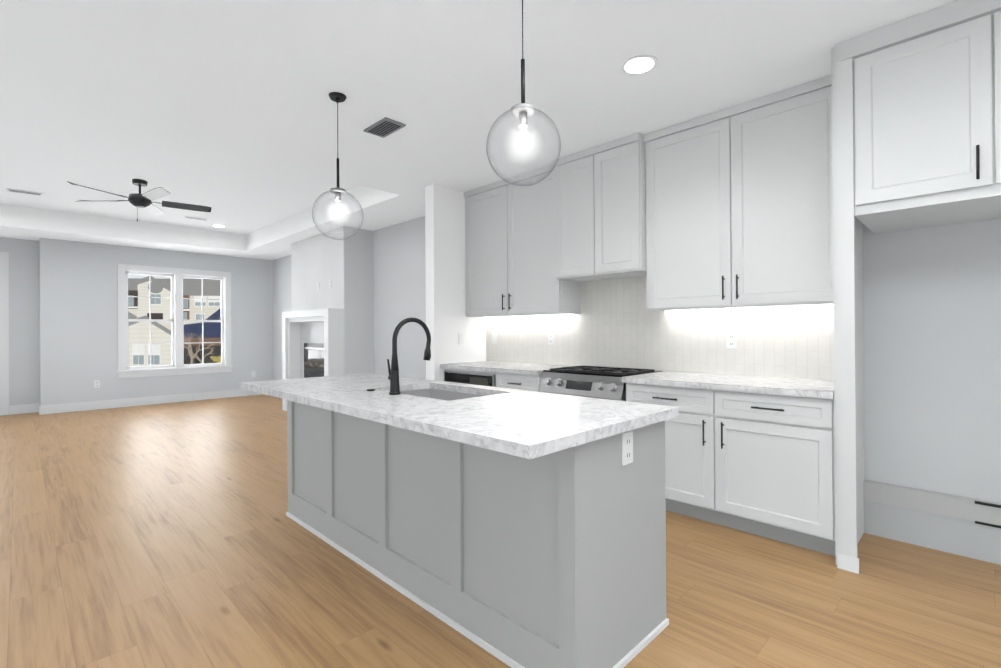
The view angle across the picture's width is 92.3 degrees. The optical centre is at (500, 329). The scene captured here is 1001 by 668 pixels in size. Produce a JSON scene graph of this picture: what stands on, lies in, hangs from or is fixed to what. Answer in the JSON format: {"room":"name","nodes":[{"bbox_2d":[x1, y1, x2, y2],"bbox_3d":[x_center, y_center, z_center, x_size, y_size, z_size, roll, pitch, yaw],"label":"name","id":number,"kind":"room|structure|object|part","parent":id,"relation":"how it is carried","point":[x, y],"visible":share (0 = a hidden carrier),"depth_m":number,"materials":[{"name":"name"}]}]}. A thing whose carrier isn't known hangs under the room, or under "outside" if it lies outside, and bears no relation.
{"room":"kitchen","nodes":[
{"label":"kitchen","id":0,"kind":"room"},
{"bbox_2d":[0,237,39,414],"bbox_3d":[-8.143,-0.052,6.931,0.001,2.740,2.170,-1,0,45],"label":"wall","id":1,"kind":"structure","parent":0,"point":[24,321],"depth_m":7.57,"materials":[{"name":"grey paint"}]},
{"bbox_2d":[0,252,8,415],"bbox_3d":[-8.054,0.060,7.082,0.150,2.515,1.140,-1,0,45],"label":"door frame","id":2,"kind":"structure","parent":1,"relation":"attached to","point":[4,333],"depth_m":7.41,"materials":[{"name":"white wood"}]},
{"bbox_2d":[10,403,36,414],"bbox_3d":[-7.496,1.246,7.554,0.015,0.140,0.300,-1,0,45],"label":"baseboard","id":3,"kind":"structure","parent":1,"relation":"attached to","point":[26,408],"depth_m":7.55,"materials":[{"name":"white wood"}]},
{"bbox_2d":[39,238,272,405],"bbox_3d":[-6.030,-0.058,8.799,0.350,2.740,3.460,-1,0,45],"label":"wall","id":4,"kind":"structure","parent":0,"point":[78,318],"depth_m":8.03,"materials":[{"name":"grey paint"}]},
{"bbox_2d":[38,389,260,414],"bbox_3d":[-5.898,1.241,8.659,0.015,0.140,3.475,-1,0,45],"label":"baseboard","id":5,"kind":"structure","parent":4,"relation":"attached to","point":[67,407],"depth_m":8.30,"materials":[{"name":"white wood"}]},
{"bbox_2d":[116,264,232,377],"bbox_3d":[-5.871,-0.149,8.754,0.160,1.930,1.770,-1,0,45],"label":"window","id":6,"kind":"structure","parent":4,"relation":"in","point":[177,369],"depth_m":8.71,"materials":[{"name":"white"}]},
{"bbox_3d":[-5.903,-0.164,8.786,0.060,1.710,1.516,-1,0,45],"label":"window sash","id":7,"kind":"part","parent":6,"relation":"part of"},
{"bbox_2d":[291,226,373,374],"bbox_3d":[-2.681,-0.082,7.568,1.830,2.740,0.470,-1,0,45],"label":"chimney breast","id":8,"kind":"structure","parent":0,"point":[346,266],"depth_m":7.00,"materials":[{"name":"grey paint"}]},
{"bbox_2d":[317,280,331,289],"bbox_3d":[-2.631,-0.664,7.178,0.475,0.120,0.008,-1,0,45],"label":"light switch","id":9,"kind":"object","parent":8,"relation":"attached to","point":[318,284],"visible":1,"depth_m":7.17,"materials":[{"name":"white"}]},
{"bbox_2d":[425,184,485,380],"bbox_3d":[-0.462,-0.104,5.170,0.140,2.740,0.730,-1,0,45],"label":"wall","id":10,"kind":"structure","parent":0,"point":[448,320],"depth_m":4.98,"materials":[{"name":"paint"}]},
{"bbox_2d":[0,0,956,259],"bbox_3d":[-2.135,-1.621,3.374,13.550,0.300,5.630,-1,0,45],"label":"ceiling","id":11,"kind":"structure","parent":0,"point":[226,110],"depth_m":3.01,"materials":[{"name":"paint"}]},
{"bbox_2d":[7,188,42,195],"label":"ceiling vent","id":12,"kind":"object","parent":11,"relation":"in","point":[8,189],"depth_m":6.05,"materials":[{"name":"white metal"}]},
{"bbox_2d":[67,179,211,221],"bbox_3d":[-4.188,-1.504,5.646,1.380,0.488,1.372,-1,0,45],"label":"ceiling fan","id":13,"kind":"object","parent":11,"relation":"hanging from","point":[140,200],"visible":1,"depth_m":5.62,"materials":[{"name":"black"}]},
{"bbox_2d":[183,216,208,220],"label":"ceiling vent","id":14,"kind":"object","parent":11,"relation":"in","point":[189,217],"depth_m":7.48,"materials":[{"name":"white"}]},
{"bbox_2d":[312,92,363,239],"bbox_3d":[-1.028,-1.023,3.041,0.310,0.908,0.310,-1,0,45],"label":"pendant light","id":15,"kind":"object","parent":11,"relation":"hanging from","point":[337,98],"visible":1,"depth_m":3.03,"materials":[{"name":"black"}]},
{"bbox_3d":[-1.026,-0.720,3.039,0.310,0.303,0.310,-1,0,45],"label":"globe","id":16,"kind":"part","parent":15,"relation":"part of","materials":[{"name":"clear glass"}]},
{"bbox_2d":[363,117,405,137],"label":"ceiling vent","id":17,"kind":"object","parent":11,"relation":"in","point":[384,127],"depth_m":3.49,"materials":[{"name":"grey metal"}]},
{"bbox_2d":[486,0,560,185],"bbox_3d":[0.090,-1.036,1.938,0.300,0.903,0.300,-1,0,45],"label":"pendant light","id":18,"kind":"object","parent":11,"relation":"hanging from","point":[522,111],"visible":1,"depth_m":1.93,"materials":[{"name":"black"}]},
{"bbox_3d":[0.092,-0.731,1.937,0.300,0.293,0.300,-1,0,45],"label":"globe","id":19,"kind":"part","parent":18,"relation":"part of","materials":[{"name":"clear glass"}]},
{"bbox_2d":[621,55,657,74],"bbox_3d":[0.780,-1.486,2.704,0.199,0.007,0.199,0,0,6],"label":"recessed light","id":20,"kind":"object","parent":11,"relation":"in","point":[638,64],"depth_m":2.69,"materials":[{"name":"white plastic"}]},
{"bbox_2d":[0,394,1000,667],"bbox_3d":[-2.217,1.270,3.477,13.850,0.001,5.650,-1,0,45],"label":"floor","id":21,"kind":"structure","parent":0,"point":[156,536],"depth_m":2.38,"materials":[{"name":"brown wood"}]},
{"bbox_2d":[282,308,343,410],"bbox_3d":[-2.855,0.500,7.247,1.630,1.575,0.228,-1,0,45],"label":"fireplace","id":22,"kind":"object","parent":21,"relation":"on","point":[312,343],"visible":0.52,"depth_m":7.32,"materials":[{"name":"white"}]},
{"bbox_2d":[444,368,491,386],"bbox_3d":[-0.102,0.825,4.872,0.768,0.875,0.640,-1,0,45],"label":"microwave","id":23,"kind":"object","parent":21,"relation":"on","point":[457,375],"depth_m":4.64,"materials":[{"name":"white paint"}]},
{"bbox_2d":[286,401,673,667],"bbox_3d":[-0.369,0.819,2.665,2.417,0.875,0.677,-1,0,45],"label":"kitchen island","id":24,"kind":"object","parent":21,"relation":"on","point":[514,528],"depth_m":1.92,"materials":[{"name":"grey paint"}]},
{"bbox_2d":[240,373,678,460],"bbox_3d":[-0.485,0.362,2.629,2.570,0.039,0.960,-1,0,45],"label":"island countertop","id":25,"kind":"structure","parent":24,"relation":"on","point":[529,425],"depth_m":2.00,"materials":[{"name":"white stone"}]},
{"bbox_2d":[384,317,435,392],"bbox_3d":[-0.497,0.138,2.631,0.085,0.409,0.267,-1,0,45],"label":"faucet","id":26,"kind":"object","parent":25,"relation":"on","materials":[{"name":"black metal"}]},
{"bbox_2d":[416,389,483,400],"bbox_3d":[-0.354,0.465,2.710,0.764,0.193,0.464,-1,0,45],"label":"sink","id":27,"kind":"object","parent":25,"relation":"in","point":[447,394],"depth_m":3.01,"materials":[{"name":"grey metal"}]},
{"bbox_2d":[621,430,633,465],"bbox_3d":[0.481,0.448,1.821,0.008,0.120,0.075,-1,0,45],"label":"outlet","id":28,"kind":"object","parent":24,"relation":"attached to","point":[627,438],"depth_m":1.82,"materials":[{"name":"white plastic"}]},
{"bbox_2d":[492,372,541,391],"bbox_3d":[0.357,0.821,4.415,0.527,0.875,0.640,-1,0,45],"label":"base cabinet","id":29,"kind":"object","parent":21,"relation":"on","point":[499,379],"depth_m":4.20,"materials":[{"name":"white paint"}]},
{"bbox_2d":[440,360,579,375],"bbox_3d":[0.077,0.365,4.681,1.303,0.039,0.657,-1,0,45],"label":"countertop","id":30,"kind":"structure","parent":29,"relation":"on","point":[488,365],"depth_m":4.52,"materials":[{"name":"white stone"}]},
{"bbox_2d":[539,365,661,400],"bbox_3d":[0.795,0.778,3.915,0.770,0.911,0.692,-1,0,45],"label":"range","id":31,"kind":"object","parent":21,"relation":"on","point":[600,382],"visible":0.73,"depth_m":3.74,"materials":[{"name":"silver metal"}]},
{"bbox_2d":[626,384,827,553],"bbox_3d":[1.558,0.809,3.224,1.255,0.875,0.627,-1,0,45],"label":"base cabinet","id":32,"kind":"object","parent":21,"relation":"on","point":[750,462],"depth_m":2.87,"materials":[{"name":"white paint"}]},
{"bbox_2d":[622,372,827,399],"bbox_3d":[1.543,0.351,3.217,1.260,0.039,0.657,-1,0,45],"label":"countertop","id":33,"kind":"structure","parent":32,"relation":"on","point":[766,385],"depth_m":3.06,"materials":[{"name":"white stone"}]},
{"bbox_2d":[824,0,991,573],"bbox_3d":[2.191,-0.128,2.553,0.598,2.736,0.679,-1,0,45],"label":"tall cabinet","id":34,"kind":"object","parent":21,"relation":"on","point":[908,97],"depth_m":2.46,"materials":[{"name":"white paint"}]},
{"bbox_2d":[988,0,1000,564],"bbox_3d":[2.620,-0.132,2.125,0.615,2.736,0.679,-1,0,45],"label":"tall cabinet","id":35,"kind":"object","parent":21,"relation":"on","point":[994,6],"depth_m":2.12,"materials":[{"name":"white paint"}]},
{"bbox_2d":[504,164,583,315],"bbox_3d":[0.402,-0.810,4.584,0.638,1.336,0.329,-1,0,45],"label":"upper cabinet","id":36,"kind":"object","parent":0,"relation":"attached to","point":[530,289],"depth_m":4.48,"materials":[{"name":"white paint"}]},
{"bbox_2d":[552,148,599,283],"bbox_3d":[0.749,-0.963,4.189,0.409,1.036,0.399,-1,0,45],"label":"upper cabinet","id":37,"kind":"object","parent":0,"relation":"attached to","point":[572,173],"depth_m":4.08,"materials":[{"name":"white paint"}]},
{"bbox_2d":[592,132,643,279],"bbox_3d":[1.038,-0.966,3.900,0.409,1.036,0.399,-1,0,45],"label":"upper cabinet","id":38,"kind":"object","parent":0,"relation":"attached to","point":[618,164],"depth_m":3.77,"materials":[{"name":"white paint"}]},
{"bbox_2d":[273,216,1000,502],"bbox_3d":[-0.013,-0.107,5.237,13.200,2.740,0.001,-1,0,45],"label":"wall","id":39,"kind":"structure","parent":0,"point":[932,347],"depth_m":2.80,"materials":[{"name":"grey paint"}]},
{"bbox_2d":[94,332,736,387],"bbox_3d":[-2.478,0.485,5.693,9.056,0.870,2.814,-1,0,45],"label":"electrical outlets","id":40,"kind":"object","parent":39,"relation":"attached to","point":[731,339],"depth_m":4.71,"materials":[{"name":"white plastic"}]},
{"bbox_2d":[464,179,515,319],"bbox_3d":[-0.049,-0.805,5.035,0.638,1.336,0.329,-1,0,45],"label":"upper cabinet","id":41,"kind":"object","parent":39,"relation":"attached to","point":[484,205],"depth_m":4.95,"materials":[{"name":"white paint"}]},
{"bbox_2d":[486,271,855,381],"bbox_3d":[1.029,-0.065,4.188,3.353,0.804,0.010,-1,0,45],"label":"backsplash","id":42,"kind":"structure","parent":39,"relation":"attached to","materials":[{"name":"tile"}]},
{"bbox_2d":[640,77,827,311],"bbox_3d":[1.653,-0.822,3.336,1.253,1.336,0.329,-1,0,45],"label":"upper cabinet","id":43,"kind":"object","parent":0,"relation":"attached to","point":[672,254],"depth_m":3.18,"materials":[{"name":"white paint"}]},
{"label":"outside","id":44,"kind":"structure","parent":0,"visible":0},
{"bbox_2d":[128,311,170,366],"bbox_3d":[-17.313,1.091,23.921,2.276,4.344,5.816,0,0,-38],"label":"house","id":45,"kind":"structure","parent":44,"point":[160,332],"depth_m":21.74,"materials":[{"name":"beige"}]},
{"bbox_2d":[128,276,220,329],"bbox_3d":[-21.779,0.373,33.325,7.500,8.699,8.051,-1,0,45],"label":"building","id":46,"kind":"structure","parent":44,"point":[162,311],"depth_m":29.96,"materials":[{"name":"beige"}]},
{"bbox_2d":[184,308,220,363],"bbox_3d":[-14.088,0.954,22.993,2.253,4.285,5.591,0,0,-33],"label":"house","id":47,"kind":"structure","parent":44,"point":[209,330],"depth_m":20.92,"materials":[{"name":"blue"}]},
{"bbox_2d":[184,332,220,363],"bbox_3d":[-10.590,0.838,16.893,0.653,1.487,1.469,-1,0,45],"label":"tree","id":48,"kind":"object","parent":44,"point":[214,358],"depth_m":17.01,"materials":[{"name":"brown plant"}]}
]}

